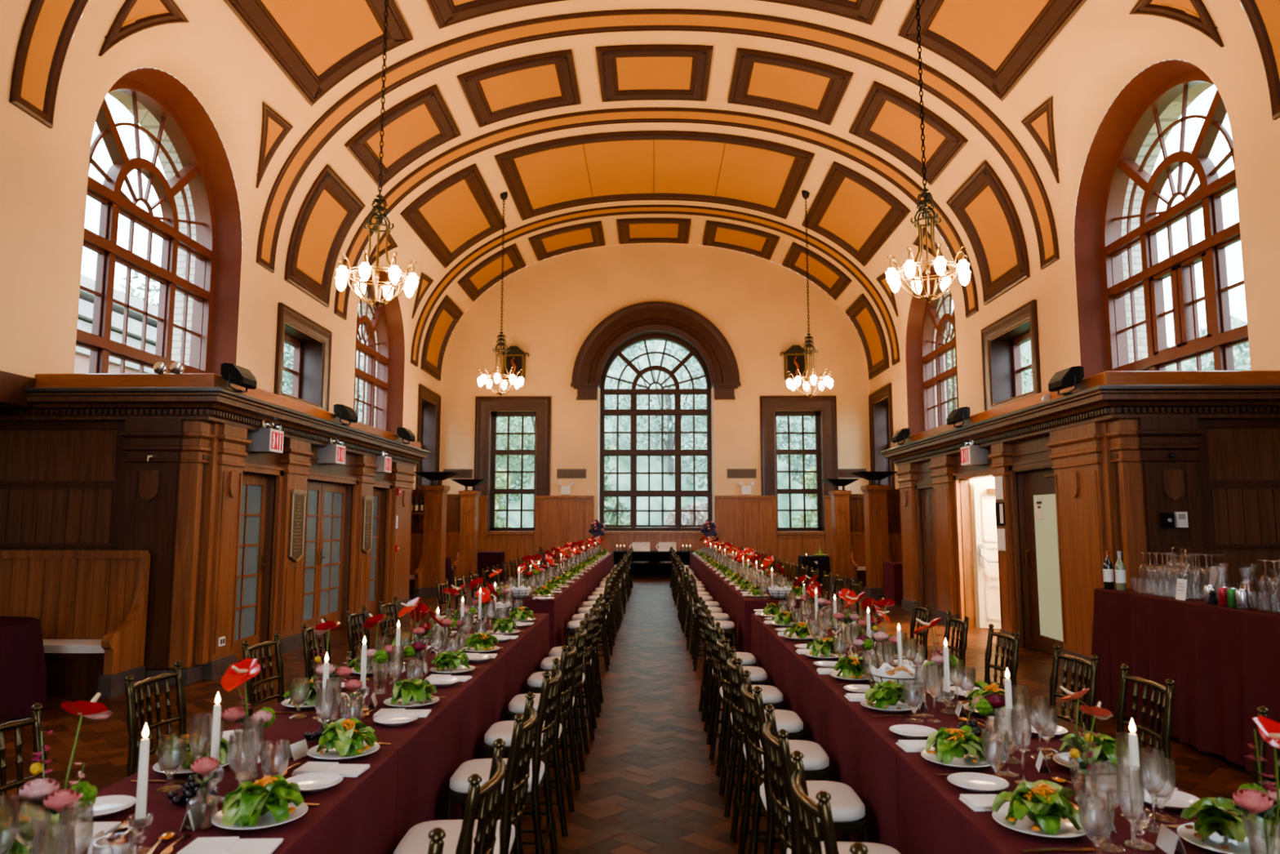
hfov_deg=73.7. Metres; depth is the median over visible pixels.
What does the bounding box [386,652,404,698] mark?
wine glass
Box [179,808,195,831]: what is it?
place card
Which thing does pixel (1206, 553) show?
wine glass
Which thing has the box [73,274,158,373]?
neighbouring house
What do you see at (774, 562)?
chair
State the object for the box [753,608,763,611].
bread plate
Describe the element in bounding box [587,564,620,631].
chair
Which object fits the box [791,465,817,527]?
leafy tree
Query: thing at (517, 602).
water goblet
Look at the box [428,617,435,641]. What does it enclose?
water goblet
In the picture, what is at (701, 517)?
leafy tree
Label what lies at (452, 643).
water goblet
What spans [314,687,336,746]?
wine glass
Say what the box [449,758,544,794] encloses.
seat cushion
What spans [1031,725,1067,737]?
bread plate
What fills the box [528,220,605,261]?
trim
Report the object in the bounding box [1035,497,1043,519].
paper sign
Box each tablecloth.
[0,616,46,724]
[93,749,397,853]
[222,651,506,848]
[426,613,549,720]
[444,557,453,587]
[476,551,504,581]
[489,584,573,656]
[560,573,586,635]
[565,565,596,600]
[592,560,603,587]
[601,555,608,577]
[606,552,613,573]
[689,552,696,571]
[693,555,702,578]
[698,560,706,588]
[705,565,716,600]
[714,573,751,636]
[726,584,814,653]
[751,613,875,711]
[792,652,1074,851]
[797,555,831,590]
[882,561,902,602]
[897,751,1221,853]
[1091,587,1279,778]
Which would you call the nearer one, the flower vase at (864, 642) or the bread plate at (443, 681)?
the bread plate at (443, 681)
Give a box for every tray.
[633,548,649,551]
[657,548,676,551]
[813,546,826,555]
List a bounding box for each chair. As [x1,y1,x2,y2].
[0,702,47,795]
[124,660,186,776]
[241,631,284,715]
[301,617,330,679]
[345,605,369,667]
[377,596,400,642]
[393,691,537,853]
[427,826,445,853]
[435,578,450,615]
[445,657,562,853]
[453,573,466,609]
[455,737,506,853]
[469,569,479,613]
[476,635,577,836]
[481,566,491,594]
[492,564,500,586]
[501,561,509,582]
[503,620,587,790]
[509,559,517,577]
[517,557,524,572]
[525,608,595,753]
[537,546,544,564]
[539,599,601,728]
[542,551,546,564]
[549,593,605,712]
[565,577,611,671]
[571,574,613,659]
[577,570,615,649]
[582,567,617,639]
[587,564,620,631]
[591,561,622,625]
[595,559,623,619]
[599,556,626,613]
[600,555,626,607]
[602,553,626,604]
[606,551,630,600]
[608,551,631,597]
[610,549,631,594]
[613,546,633,588]
[669,546,688,588]
[671,548,691,591]
[671,551,694,597]
[672,551,696,601]
[673,553,698,604]
[675,555,702,609]
[676,557,704,587]
[676,559,706,620]
[678,561,710,626]
[680,564,712,632]
[684,567,719,640]
[684,570,722,649]
[688,573,731,658]
[690,577,737,671]
[696,596,756,721]
[701,604,768,744]
[707,615,785,776]
[715,629,808,817]
[726,646,836,853]
[740,670,869,853]
[761,703,901,853]
[770,555,776,570]
[775,556,782,576]
[782,559,791,580]
[789,750,839,853]
[790,561,798,582]
[798,564,808,591]
[808,567,818,594]
[821,570,831,599]
[832,574,846,604]
[848,578,862,621]
[848,841,868,853]
[910,600,930,659]
[943,610,968,666]
[984,623,1020,689]
[1049,644,1098,732]
[1116,663,1175,759]
[1252,706,1279,816]
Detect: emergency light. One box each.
[557,481,573,494]
[737,481,754,494]
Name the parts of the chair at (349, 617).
post, rail, rail, post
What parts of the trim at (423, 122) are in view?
coffer panel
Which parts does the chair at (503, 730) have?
leg, seat frame, post, rail, rail, post, rail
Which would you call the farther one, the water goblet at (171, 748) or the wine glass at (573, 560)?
the wine glass at (573, 560)
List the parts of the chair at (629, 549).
chair frame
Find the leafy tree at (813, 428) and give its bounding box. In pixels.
[791,271,923,458]
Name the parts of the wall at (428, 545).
bench seat, panel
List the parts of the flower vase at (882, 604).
stem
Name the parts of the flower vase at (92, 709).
stem, stem, stem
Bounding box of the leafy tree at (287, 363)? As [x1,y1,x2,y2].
[281,303,365,422]
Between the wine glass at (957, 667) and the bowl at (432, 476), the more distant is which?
the bowl at (432, 476)
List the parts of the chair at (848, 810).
rail, post, rail, rail, post, seat frame, leg, leg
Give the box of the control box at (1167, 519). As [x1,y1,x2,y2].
[1160,512,1175,527]
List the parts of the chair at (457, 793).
leg, leg, seat frame, post, rail, rail, post, rail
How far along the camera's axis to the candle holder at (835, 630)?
5.89 m
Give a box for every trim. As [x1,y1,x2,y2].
[8,0,1279,128]
[98,0,189,56]
[223,0,413,106]
[256,8,1059,272]
[256,101,293,188]
[284,164,365,307]
[333,107,978,319]
[343,84,461,188]
[366,231,397,265]
[400,163,506,268]
[410,204,899,366]
[411,271,433,318]
[420,294,463,380]
[426,0,883,29]
[456,48,581,128]
[457,243,526,301]
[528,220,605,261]
[595,44,713,102]
[616,217,691,244]
[702,220,779,260]
[727,48,853,125]
[782,242,852,300]
[801,161,911,266]
[845,293,888,379]
[848,80,968,185]
[875,270,898,316]
[897,0,1086,101]
[912,226,949,274]
[946,160,1030,305]
[1021,95,1059,183]
[1128,0,1223,47]
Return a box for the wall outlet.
[217,635,225,646]
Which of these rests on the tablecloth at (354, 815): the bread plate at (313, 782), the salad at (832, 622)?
the bread plate at (313, 782)
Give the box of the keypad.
[1173,511,1188,527]
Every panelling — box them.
[0,370,431,686]
[880,346,1279,674]
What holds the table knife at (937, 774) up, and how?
on the tablecloth at (933, 819)
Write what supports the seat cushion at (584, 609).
on the chair at (584, 609)
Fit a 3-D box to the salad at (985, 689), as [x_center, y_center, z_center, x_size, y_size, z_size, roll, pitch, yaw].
[1.514,1.167,3.698,0.199,0.114,0.205,2,-6,-15]
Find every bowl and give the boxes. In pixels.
[413,471,458,484]
[451,479,488,490]
[820,478,858,490]
[852,471,897,484]
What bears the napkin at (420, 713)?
on the tablecloth at (430, 748)
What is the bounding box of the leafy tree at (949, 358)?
[905,312,1032,415]
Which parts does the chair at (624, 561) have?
chair frame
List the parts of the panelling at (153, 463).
board panel, panel rail, cornice, frieze moulding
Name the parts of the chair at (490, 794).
post, rail, rail, post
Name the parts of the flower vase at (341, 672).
stem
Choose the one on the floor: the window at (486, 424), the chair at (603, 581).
the chair at (603, 581)
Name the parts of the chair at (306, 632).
post, rail, rail, post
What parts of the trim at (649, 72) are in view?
coffer panel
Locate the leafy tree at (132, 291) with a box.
[119,271,159,306]
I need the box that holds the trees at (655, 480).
[281,309,1250,527]
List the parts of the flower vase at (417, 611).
stem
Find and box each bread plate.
[93,795,136,818]
[203,851,239,853]
[222,729,233,742]
[285,772,342,792]
[373,712,418,726]
[426,676,460,686]
[465,654,492,662]
[492,635,511,642]
[512,622,529,627]
[534,596,551,599]
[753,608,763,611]
[764,617,774,620]
[774,627,789,631]
[794,643,813,648]
[813,660,837,667]
[843,684,870,693]
[888,724,937,738]
[946,772,1008,792]
[955,689,972,699]
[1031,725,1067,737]
[1144,789,1199,809]
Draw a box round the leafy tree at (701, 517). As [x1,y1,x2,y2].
[663,496,707,524]
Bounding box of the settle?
[0,550,151,697]
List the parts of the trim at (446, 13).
coffer panel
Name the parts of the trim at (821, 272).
coffer panel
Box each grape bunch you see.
[167,773,217,805]
[304,713,333,741]
[950,709,982,736]
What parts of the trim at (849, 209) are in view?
coffer panel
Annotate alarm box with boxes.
[395,545,399,551]
[396,487,400,495]
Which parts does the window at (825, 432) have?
sash frame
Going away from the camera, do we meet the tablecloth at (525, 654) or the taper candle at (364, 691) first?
the taper candle at (364, 691)
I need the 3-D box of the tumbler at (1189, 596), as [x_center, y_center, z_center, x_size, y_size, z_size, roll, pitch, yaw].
[4.057,1.207,6.317,0.074,0.110,0.074,0,-6,1]
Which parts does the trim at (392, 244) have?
coffer panel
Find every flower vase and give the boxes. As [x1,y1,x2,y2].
[18,692,112,829]
[185,756,218,829]
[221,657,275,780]
[313,618,351,719]
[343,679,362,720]
[363,613,392,693]
[398,596,445,663]
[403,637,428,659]
[433,586,459,652]
[448,582,475,637]
[455,619,466,648]
[467,577,498,627]
[488,568,511,604]
[516,555,539,594]
[532,553,545,589]
[534,550,554,581]
[546,546,559,577]
[551,546,566,572]
[559,546,571,560]
[560,544,575,568]
[564,542,574,559]
[570,542,584,560]
[576,541,582,555]
[578,540,590,551]
[583,538,593,556]
[589,537,599,546]
[594,535,602,545]
[699,535,708,545]
[702,537,714,548]
[707,538,716,549]
[709,537,718,551]
[712,540,724,554]
[715,541,724,554]
[717,542,733,554]
[720,542,731,558]
[724,544,740,560]
[730,546,738,573]
[733,546,753,570]
[743,547,753,580]
[745,551,763,584]
[753,554,768,582]
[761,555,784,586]
[792,574,823,622]
[802,574,831,610]
[817,626,826,635]
[833,588,858,647]
[844,591,889,650]
[853,629,873,656]
[872,597,902,666]
[912,617,956,702]
[973,693,1005,728]
[1055,685,1098,780]
[1066,701,1112,801]
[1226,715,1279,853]
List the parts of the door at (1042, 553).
handle, frosted pane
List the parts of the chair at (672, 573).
chair frame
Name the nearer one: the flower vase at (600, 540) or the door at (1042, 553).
the door at (1042, 553)
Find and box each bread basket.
[484,601,513,618]
[508,585,532,599]
[766,585,791,599]
[870,662,915,696]
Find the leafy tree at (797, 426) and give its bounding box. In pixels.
[662,342,815,489]
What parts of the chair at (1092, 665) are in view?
post, rail, rail, rail, post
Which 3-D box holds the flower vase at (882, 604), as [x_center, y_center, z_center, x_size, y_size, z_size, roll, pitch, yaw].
[1.330,1.138,4.639,0.145,0.403,0.214,0,-6,-1]
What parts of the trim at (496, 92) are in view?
coffer panel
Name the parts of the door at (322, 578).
frosted pane, handle, handle, frosted pane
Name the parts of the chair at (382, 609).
post, rail, rail, post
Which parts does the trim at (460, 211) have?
coffer panel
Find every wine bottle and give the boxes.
[1102,550,1114,589]
[1115,551,1126,590]
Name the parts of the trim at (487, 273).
coffer panel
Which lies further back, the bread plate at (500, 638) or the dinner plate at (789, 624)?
the dinner plate at (789, 624)
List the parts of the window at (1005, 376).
sash frame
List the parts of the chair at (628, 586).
chair frame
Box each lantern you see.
[497,346,529,380]
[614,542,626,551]
[680,542,693,551]
[779,345,810,379]
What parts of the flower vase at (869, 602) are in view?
stem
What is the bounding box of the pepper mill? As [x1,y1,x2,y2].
[1208,588,1217,604]
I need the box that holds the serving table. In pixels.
[613,551,694,576]
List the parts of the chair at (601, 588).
chair frame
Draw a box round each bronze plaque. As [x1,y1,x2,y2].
[288,488,307,562]
[361,495,374,553]
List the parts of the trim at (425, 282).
coffer panel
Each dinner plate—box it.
[152,759,228,774]
[211,801,308,829]
[281,697,315,708]
[306,740,380,760]
[351,667,373,675]
[383,696,439,708]
[429,664,475,674]
[461,645,500,653]
[486,629,519,635]
[508,617,535,622]
[532,593,554,596]
[746,594,768,597]
[759,613,774,617]
[770,622,794,626]
[783,633,818,640]
[804,651,845,659]
[830,671,869,681]
[860,699,910,712]
[893,653,906,659]
[920,747,990,768]
[963,702,991,715]
[991,805,1085,837]
[1053,751,1110,765]
[1177,822,1250,853]
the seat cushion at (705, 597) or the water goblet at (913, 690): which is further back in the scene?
the seat cushion at (705, 597)
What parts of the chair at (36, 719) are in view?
rail, rail, post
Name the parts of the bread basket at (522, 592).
wire frame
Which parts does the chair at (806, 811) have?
post, rail, post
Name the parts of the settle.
bench seat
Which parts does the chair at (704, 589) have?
chair frame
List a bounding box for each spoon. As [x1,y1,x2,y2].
[146,831,176,853]
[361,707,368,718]
[957,716,984,726]
[1050,776,1073,784]
[1069,800,1077,809]
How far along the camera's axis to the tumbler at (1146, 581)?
6.63 m
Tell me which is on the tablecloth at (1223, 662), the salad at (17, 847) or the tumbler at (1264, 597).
the tumbler at (1264, 597)
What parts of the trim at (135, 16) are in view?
coffer panel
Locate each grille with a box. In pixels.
[444,470,471,477]
[557,470,582,477]
[728,469,755,476]
[838,469,862,476]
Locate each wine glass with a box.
[0,794,18,853]
[15,793,52,853]
[31,824,75,853]
[61,800,93,853]
[188,712,210,777]
[200,711,223,781]
[226,730,254,786]
[242,716,263,782]
[311,662,324,719]
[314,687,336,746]
[325,676,341,722]
[374,635,386,650]
[386,636,391,678]
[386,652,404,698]
[390,645,404,695]
[413,620,422,638]
[430,630,444,666]
[435,624,445,665]
[444,607,453,618]
[461,615,472,646]
[464,611,473,646]
[468,597,475,627]
[485,603,495,630]
[487,600,495,630]
[504,594,513,617]
[506,591,513,617]
[507,577,513,587]
[520,572,524,585]
[530,576,537,595]
[539,572,546,580]
[547,568,553,575]
[555,565,560,572]
[561,562,566,568]
[566,560,571,565]
[571,557,575,564]
[728,557,733,564]
[733,560,737,567]
[738,562,742,570]
[745,565,749,573]
[749,569,752,578]
[751,568,756,578]
[756,573,760,583]
[760,573,764,583]
[764,578,771,598]
[768,577,774,599]
[777,574,782,587]
[780,577,786,586]
[786,593,791,611]
[789,592,796,608]
[798,600,805,622]
[804,599,812,619]
[817,610,824,638]
[822,609,831,637]
[836,604,844,632]
[840,608,849,622]
[844,625,853,655]
[849,624,860,653]
[860,615,866,630]
[865,622,877,632]
[875,642,884,666]
[881,640,894,666]
[896,631,906,664]
[902,638,917,666]
[914,665,933,717]
[925,664,942,722]
[939,651,954,703]
[948,658,964,707]
[994,707,1019,777]
[1011,684,1030,751]
[1011,707,1031,784]
[1026,695,1051,759]
[1090,760,1125,853]
[1115,731,1138,818]
[1116,764,1144,853]
[1137,746,1167,833]
[1138,551,1146,577]
[1144,551,1153,578]
[1151,551,1155,566]
[1151,552,1159,579]
[1155,551,1163,566]
[1156,552,1167,580]
[1164,552,1169,567]
[1165,553,1173,581]
[1168,546,1176,565]
[1168,552,1176,567]
[1171,553,1180,582]
[1175,546,1184,566]
[1177,554,1190,582]
[1179,547,1191,576]
[1183,553,1192,582]
[1188,553,1195,568]
[1189,554,1202,582]
[1191,552,1199,566]
[1193,553,1203,572]
[1200,553,1206,568]
[1200,554,1211,582]
[1206,553,1213,568]
[1213,554,1224,562]
[1257,559,1270,592]
[1266,560,1279,594]
[1273,559,1279,577]
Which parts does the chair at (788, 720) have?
rail, post, rail, rail, post, seat frame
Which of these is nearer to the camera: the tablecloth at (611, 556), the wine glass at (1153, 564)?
the wine glass at (1153, 564)
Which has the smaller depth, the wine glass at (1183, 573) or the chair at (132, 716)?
the chair at (132, 716)
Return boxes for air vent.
[443,468,472,478]
[556,468,586,478]
[727,468,756,478]
[838,468,866,478]
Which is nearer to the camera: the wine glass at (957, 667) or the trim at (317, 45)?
the wine glass at (957, 667)
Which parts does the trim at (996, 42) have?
coffer panel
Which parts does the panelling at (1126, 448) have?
frieze moulding, cornice, panel rail, board panel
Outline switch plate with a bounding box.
[395,515,398,528]
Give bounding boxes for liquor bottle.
[414,496,418,511]
[420,496,423,511]
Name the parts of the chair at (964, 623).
post, rail, rail, post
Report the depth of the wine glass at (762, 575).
9.82 m
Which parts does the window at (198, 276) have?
fan frame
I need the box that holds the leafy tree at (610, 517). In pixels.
[604,471,630,524]
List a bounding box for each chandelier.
[334,0,418,307]
[477,191,524,395]
[786,190,833,397]
[885,0,970,302]
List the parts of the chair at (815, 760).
rail, post, rail, rail, post, seat frame, leg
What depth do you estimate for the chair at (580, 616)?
10.05 m
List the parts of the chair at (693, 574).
chair frame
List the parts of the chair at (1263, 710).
post, rail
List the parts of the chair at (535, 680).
seat frame, post, rail, rail, post, rail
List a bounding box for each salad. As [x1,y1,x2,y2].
[7,837,27,853]
[155,733,228,768]
[221,773,304,826]
[283,676,316,706]
[316,717,377,756]
[348,657,374,672]
[391,634,413,645]
[391,677,437,704]
[431,648,470,671]
[454,609,474,621]
[464,630,498,650]
[490,617,517,632]
[509,605,533,620]
[532,585,552,595]
[545,580,559,589]
[553,576,566,584]
[560,572,573,580]
[566,568,577,576]
[572,565,582,573]
[577,563,585,569]
[580,560,588,567]
[584,559,591,564]
[588,556,595,562]
[591,555,598,560]
[706,557,712,562]
[709,559,715,564]
[712,561,719,567]
[715,563,722,569]
[720,565,728,573]
[723,568,732,576]
[728,572,737,580]
[733,576,743,584]
[738,580,751,590]
[747,585,766,595]
[762,602,779,615]
[771,609,793,625]
[783,621,816,638]
[790,586,805,595]
[806,636,838,657]
[831,611,839,625]
[834,653,866,679]
[865,679,905,709]
[924,660,936,665]
[925,724,986,763]
[964,680,1005,709]
[991,777,1083,834]
[1059,729,1117,763]
[1180,796,1246,849]
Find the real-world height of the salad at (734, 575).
0.111 m
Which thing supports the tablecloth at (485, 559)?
on the floor
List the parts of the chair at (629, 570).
chair frame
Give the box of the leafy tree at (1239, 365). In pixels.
[1182,317,1250,370]
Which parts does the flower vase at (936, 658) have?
stem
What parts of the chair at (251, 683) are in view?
post, rail, rail, rail, post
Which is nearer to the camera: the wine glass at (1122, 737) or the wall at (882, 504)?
the wine glass at (1122, 737)
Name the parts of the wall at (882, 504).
panel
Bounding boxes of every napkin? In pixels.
[93,821,121,835]
[176,836,283,853]
[291,761,369,777]
[372,707,431,717]
[425,674,472,681]
[466,653,497,657]
[488,634,518,639]
[515,621,533,625]
[754,611,764,614]
[763,620,791,623]
[777,631,795,635]
[795,648,810,653]
[816,667,839,674]
[844,693,866,701]
[893,658,928,665]
[895,739,935,751]
[950,685,979,693]
[959,794,1009,811]
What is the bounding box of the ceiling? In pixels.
[0,0,1279,382]
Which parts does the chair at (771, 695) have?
rail, post, rail, rail, post, seat frame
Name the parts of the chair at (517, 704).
leg, seat frame, post, rail, rail, post, rail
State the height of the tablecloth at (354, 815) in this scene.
0.748 m
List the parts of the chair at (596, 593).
chair frame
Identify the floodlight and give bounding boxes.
[220,362,257,392]
[333,404,357,425]
[396,426,415,444]
[891,427,910,444]
[946,406,970,427]
[1048,365,1084,395]
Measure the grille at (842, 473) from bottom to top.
0.210 m
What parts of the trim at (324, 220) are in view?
coffer panel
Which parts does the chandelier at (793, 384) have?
lamp shade, lamp shade, lamp shade, rod, rod, lamp shade, chain, rod, rod, lamp shade, rod, lamp shade, lamp shade, lamp shade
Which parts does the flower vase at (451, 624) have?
stem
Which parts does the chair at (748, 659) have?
rail, post, post, seat frame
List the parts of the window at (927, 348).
fan frame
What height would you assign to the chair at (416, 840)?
0.945 m
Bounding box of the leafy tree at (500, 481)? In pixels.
[494,466,515,527]
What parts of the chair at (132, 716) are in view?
post, rail, rail, rail, post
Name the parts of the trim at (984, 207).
coffer panel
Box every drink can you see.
[1203,584,1215,603]
[1217,586,1228,606]
[1226,587,1237,607]
[1235,588,1248,608]
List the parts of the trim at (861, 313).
coffer panel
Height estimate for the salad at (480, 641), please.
0.108 m
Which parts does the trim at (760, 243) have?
coffer panel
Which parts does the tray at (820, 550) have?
dish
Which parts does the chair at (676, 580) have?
chair frame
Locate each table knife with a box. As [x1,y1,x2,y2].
[129,779,187,783]
[274,711,314,714]
[305,802,320,805]
[344,676,373,678]
[375,742,391,744]
[835,683,874,684]
[871,714,919,716]
[935,773,1001,777]
[1020,847,1093,853]
[1164,824,1181,827]
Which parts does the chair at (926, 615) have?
post, rail, post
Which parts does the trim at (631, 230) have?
coffer panel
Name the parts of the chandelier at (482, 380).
lamp shade, lamp shade, lamp shade, rod, lamp shade, rod, rod, chain, lamp shade, rod, lamp shade, lamp shade, lamp shade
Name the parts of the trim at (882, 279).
coffer panel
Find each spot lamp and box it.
[152,361,168,373]
[169,361,185,373]
[1041,393,1050,402]
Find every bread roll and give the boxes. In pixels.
[884,669,893,675]
[893,664,908,672]
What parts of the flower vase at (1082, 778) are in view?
stem, stem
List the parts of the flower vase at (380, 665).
stem, stem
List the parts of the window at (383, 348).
fan frame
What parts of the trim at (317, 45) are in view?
coffer panel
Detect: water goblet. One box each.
[92,832,136,853]
[155,733,186,792]
[260,738,289,777]
[288,677,310,719]
[340,695,362,720]
[356,648,373,681]
[400,631,412,659]
[406,659,423,680]
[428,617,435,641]
[445,636,460,652]
[457,605,461,626]
[474,621,486,633]
[497,608,508,618]
[498,582,506,591]
[513,577,517,586]
[514,599,523,607]
[537,580,545,586]
[546,575,553,581]
[554,572,560,577]
[560,568,566,573]
[566,565,572,569]
[722,561,727,567]
[727,564,733,569]
[732,567,737,573]
[737,570,743,577]
[743,573,750,581]
[751,578,757,586]
[759,583,766,599]
[778,600,788,612]
[786,580,792,588]
[791,608,802,623]
[807,618,819,641]
[826,603,833,614]
[832,635,847,657]
[851,613,858,624]
[862,653,879,685]
[875,626,886,642]
[902,680,923,722]
[911,644,925,666]
[959,666,975,704]
[982,727,1009,783]
[1035,704,1057,753]
[1077,788,1115,853]
[1148,757,1177,822]
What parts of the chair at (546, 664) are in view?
seat frame, post, post, rail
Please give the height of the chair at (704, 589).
0.945 m
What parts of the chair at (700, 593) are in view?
chair frame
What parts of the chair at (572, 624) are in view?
leg, seat frame, post, post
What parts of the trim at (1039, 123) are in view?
coffer panel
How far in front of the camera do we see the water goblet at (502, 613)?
6.44 m
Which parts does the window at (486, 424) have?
sash frame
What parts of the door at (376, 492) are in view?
frosted pane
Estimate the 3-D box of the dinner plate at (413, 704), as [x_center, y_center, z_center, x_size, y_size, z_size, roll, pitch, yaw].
[-1.031,1.244,3.853,0.245,0.022,0.245,-5,-8,41]
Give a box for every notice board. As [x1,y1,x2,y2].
[994,475,1003,499]
[995,502,1004,525]
[996,528,1005,551]
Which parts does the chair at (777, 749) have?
rail, post, rail, rail, post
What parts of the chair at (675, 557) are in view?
chair frame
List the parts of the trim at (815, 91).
coffer panel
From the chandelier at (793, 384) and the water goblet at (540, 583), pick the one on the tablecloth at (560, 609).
the water goblet at (540, 583)
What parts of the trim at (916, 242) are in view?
coffer panel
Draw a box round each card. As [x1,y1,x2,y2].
[87,829,105,853]
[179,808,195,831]
[288,738,308,760]
[367,692,377,707]
[423,662,429,674]
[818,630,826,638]
[955,700,967,716]
[1035,750,1050,773]
[1155,823,1186,853]
[1175,577,1186,600]
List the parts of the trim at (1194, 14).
coffer panel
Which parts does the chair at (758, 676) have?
rail, post, post, seat frame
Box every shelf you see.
[411,511,423,530]
[615,562,689,564]
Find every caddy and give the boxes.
[629,542,649,551]
[655,542,676,551]
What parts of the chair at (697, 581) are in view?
chair frame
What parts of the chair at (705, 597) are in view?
chair frame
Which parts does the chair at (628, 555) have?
chair frame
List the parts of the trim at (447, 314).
coffer panel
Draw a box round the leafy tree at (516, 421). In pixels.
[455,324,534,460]
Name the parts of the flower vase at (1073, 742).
stem, stem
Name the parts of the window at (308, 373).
sash frame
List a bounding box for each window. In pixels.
[75,67,241,376]
[273,302,332,411]
[353,271,404,434]
[415,383,440,489]
[474,396,551,542]
[570,301,741,531]
[760,395,838,531]
[868,382,894,488]
[905,266,959,435]
[981,299,1041,410]
[1074,59,1248,378]
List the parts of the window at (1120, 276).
fan frame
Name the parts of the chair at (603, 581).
chair frame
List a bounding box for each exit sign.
[246,418,284,453]
[316,436,346,464]
[374,449,391,472]
[960,438,989,465]
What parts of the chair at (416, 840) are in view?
post, seat frame, rail, rail, post, rail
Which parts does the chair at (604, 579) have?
chair frame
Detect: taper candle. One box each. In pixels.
[127,723,153,853]
[203,691,225,803]
[316,652,331,730]
[355,635,370,709]
[389,619,400,684]
[431,607,441,662]
[457,597,465,635]
[475,587,483,622]
[491,582,497,621]
[517,568,519,587]
[801,581,806,619]
[814,588,817,618]
[831,594,839,635]
[864,606,874,653]
[897,623,902,665]
[939,638,955,713]
[1004,666,1022,764]
[1124,718,1155,850]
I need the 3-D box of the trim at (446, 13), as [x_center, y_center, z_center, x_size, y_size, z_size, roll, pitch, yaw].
[0.197,-6.631,11.345,6.694,0.574,3.680,0,-6,1]
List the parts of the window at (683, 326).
fan frame, arch casing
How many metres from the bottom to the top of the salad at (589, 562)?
0.110 m
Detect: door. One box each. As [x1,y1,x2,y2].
[233,462,284,661]
[301,471,359,635]
[368,480,392,615]
[914,481,937,616]
[952,467,1000,628]
[1008,457,1063,654]
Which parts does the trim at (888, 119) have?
coffer panel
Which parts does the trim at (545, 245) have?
coffer panel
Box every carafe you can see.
[1213,562,1231,602]
[1238,567,1253,588]
[1238,568,1257,607]
[1242,563,1260,591]
[1269,568,1279,576]
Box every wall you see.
[0,98,439,489]
[409,484,449,598]
[439,243,871,524]
[445,490,480,585]
[477,495,832,577]
[828,490,866,586]
[860,484,902,597]
[869,120,1279,488]
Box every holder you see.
[127,811,153,853]
[203,766,225,803]
[316,714,331,730]
[355,686,370,709]
[475,617,483,622]
[491,608,497,621]
[831,626,839,635]
[939,688,955,713]
[1005,741,1022,764]
[1124,806,1155,850]
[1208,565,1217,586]
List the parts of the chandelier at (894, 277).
lamp shade, arm, lamp shade, lamp shade, arm, lamp shade, rod, rod, chain, chain, rod, rod, arm, lamp shade, rod, lamp shade, arm, lamp shade, lamp shade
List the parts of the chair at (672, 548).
chair frame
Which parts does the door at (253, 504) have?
frosted pane, handle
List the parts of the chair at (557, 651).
post, post, rail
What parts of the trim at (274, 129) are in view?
coffer panel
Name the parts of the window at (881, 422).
sash frame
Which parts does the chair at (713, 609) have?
chair frame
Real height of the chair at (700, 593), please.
0.945 m
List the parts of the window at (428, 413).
sash frame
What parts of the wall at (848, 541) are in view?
panel, bench seat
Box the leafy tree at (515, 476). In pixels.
[496,416,619,509]
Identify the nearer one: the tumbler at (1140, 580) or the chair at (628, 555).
the tumbler at (1140, 580)
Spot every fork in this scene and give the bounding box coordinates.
[107,820,127,835]
[160,833,191,853]
[283,762,301,776]
[361,708,378,716]
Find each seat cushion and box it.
[42,639,104,653]
[393,818,515,853]
[409,574,414,578]
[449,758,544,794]
[484,720,561,746]
[508,693,574,713]
[527,671,584,687]
[540,656,591,670]
[549,646,595,656]
[567,620,580,628]
[571,613,606,620]
[577,606,609,613]
[582,600,595,606]
[587,595,603,600]
[591,591,604,595]
[595,586,604,591]
[599,583,620,587]
[687,591,710,595]
[687,595,712,600]
[692,600,719,607]
[693,606,722,613]
[696,583,704,587]
[697,587,706,591]
[706,651,755,665]
[711,612,729,620]
[712,666,767,681]
[714,620,734,629]
[720,684,783,703]
[730,709,803,733]
[743,739,829,770]
[760,780,865,822]
[786,840,901,853]
[857,566,866,570]
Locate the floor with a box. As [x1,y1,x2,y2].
[0,577,1275,853]
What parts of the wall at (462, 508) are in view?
panel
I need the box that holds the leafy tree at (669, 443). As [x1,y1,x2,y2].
[604,340,706,475]
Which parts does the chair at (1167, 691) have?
post, rail, rail, post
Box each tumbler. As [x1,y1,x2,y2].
[1130,577,1138,591]
[1137,577,1145,592]
[1143,578,1151,594]
[1149,579,1159,595]
[1155,580,1165,595]
[1162,581,1173,596]
[1168,582,1177,597]
[1176,582,1188,599]
[1186,582,1191,597]
[1189,582,1200,599]
[1200,582,1208,598]
[1230,582,1237,588]
[1248,591,1262,609]
[1258,592,1273,611]
[1268,593,1279,613]
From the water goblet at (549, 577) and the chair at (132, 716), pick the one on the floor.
the chair at (132, 716)
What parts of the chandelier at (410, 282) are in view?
lamp shade, lamp shade, arm, arm, rod, lamp shade, lamp shade, arm, rod, rod, chain, arm, lamp shade, arm, rod, lamp shade, arm, lamp shade, arm, lamp shade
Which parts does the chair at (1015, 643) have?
post, rail, rail, rail, post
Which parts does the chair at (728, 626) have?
post, post, seat frame, leg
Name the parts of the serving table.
leg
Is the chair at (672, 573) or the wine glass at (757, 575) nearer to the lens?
the wine glass at (757, 575)

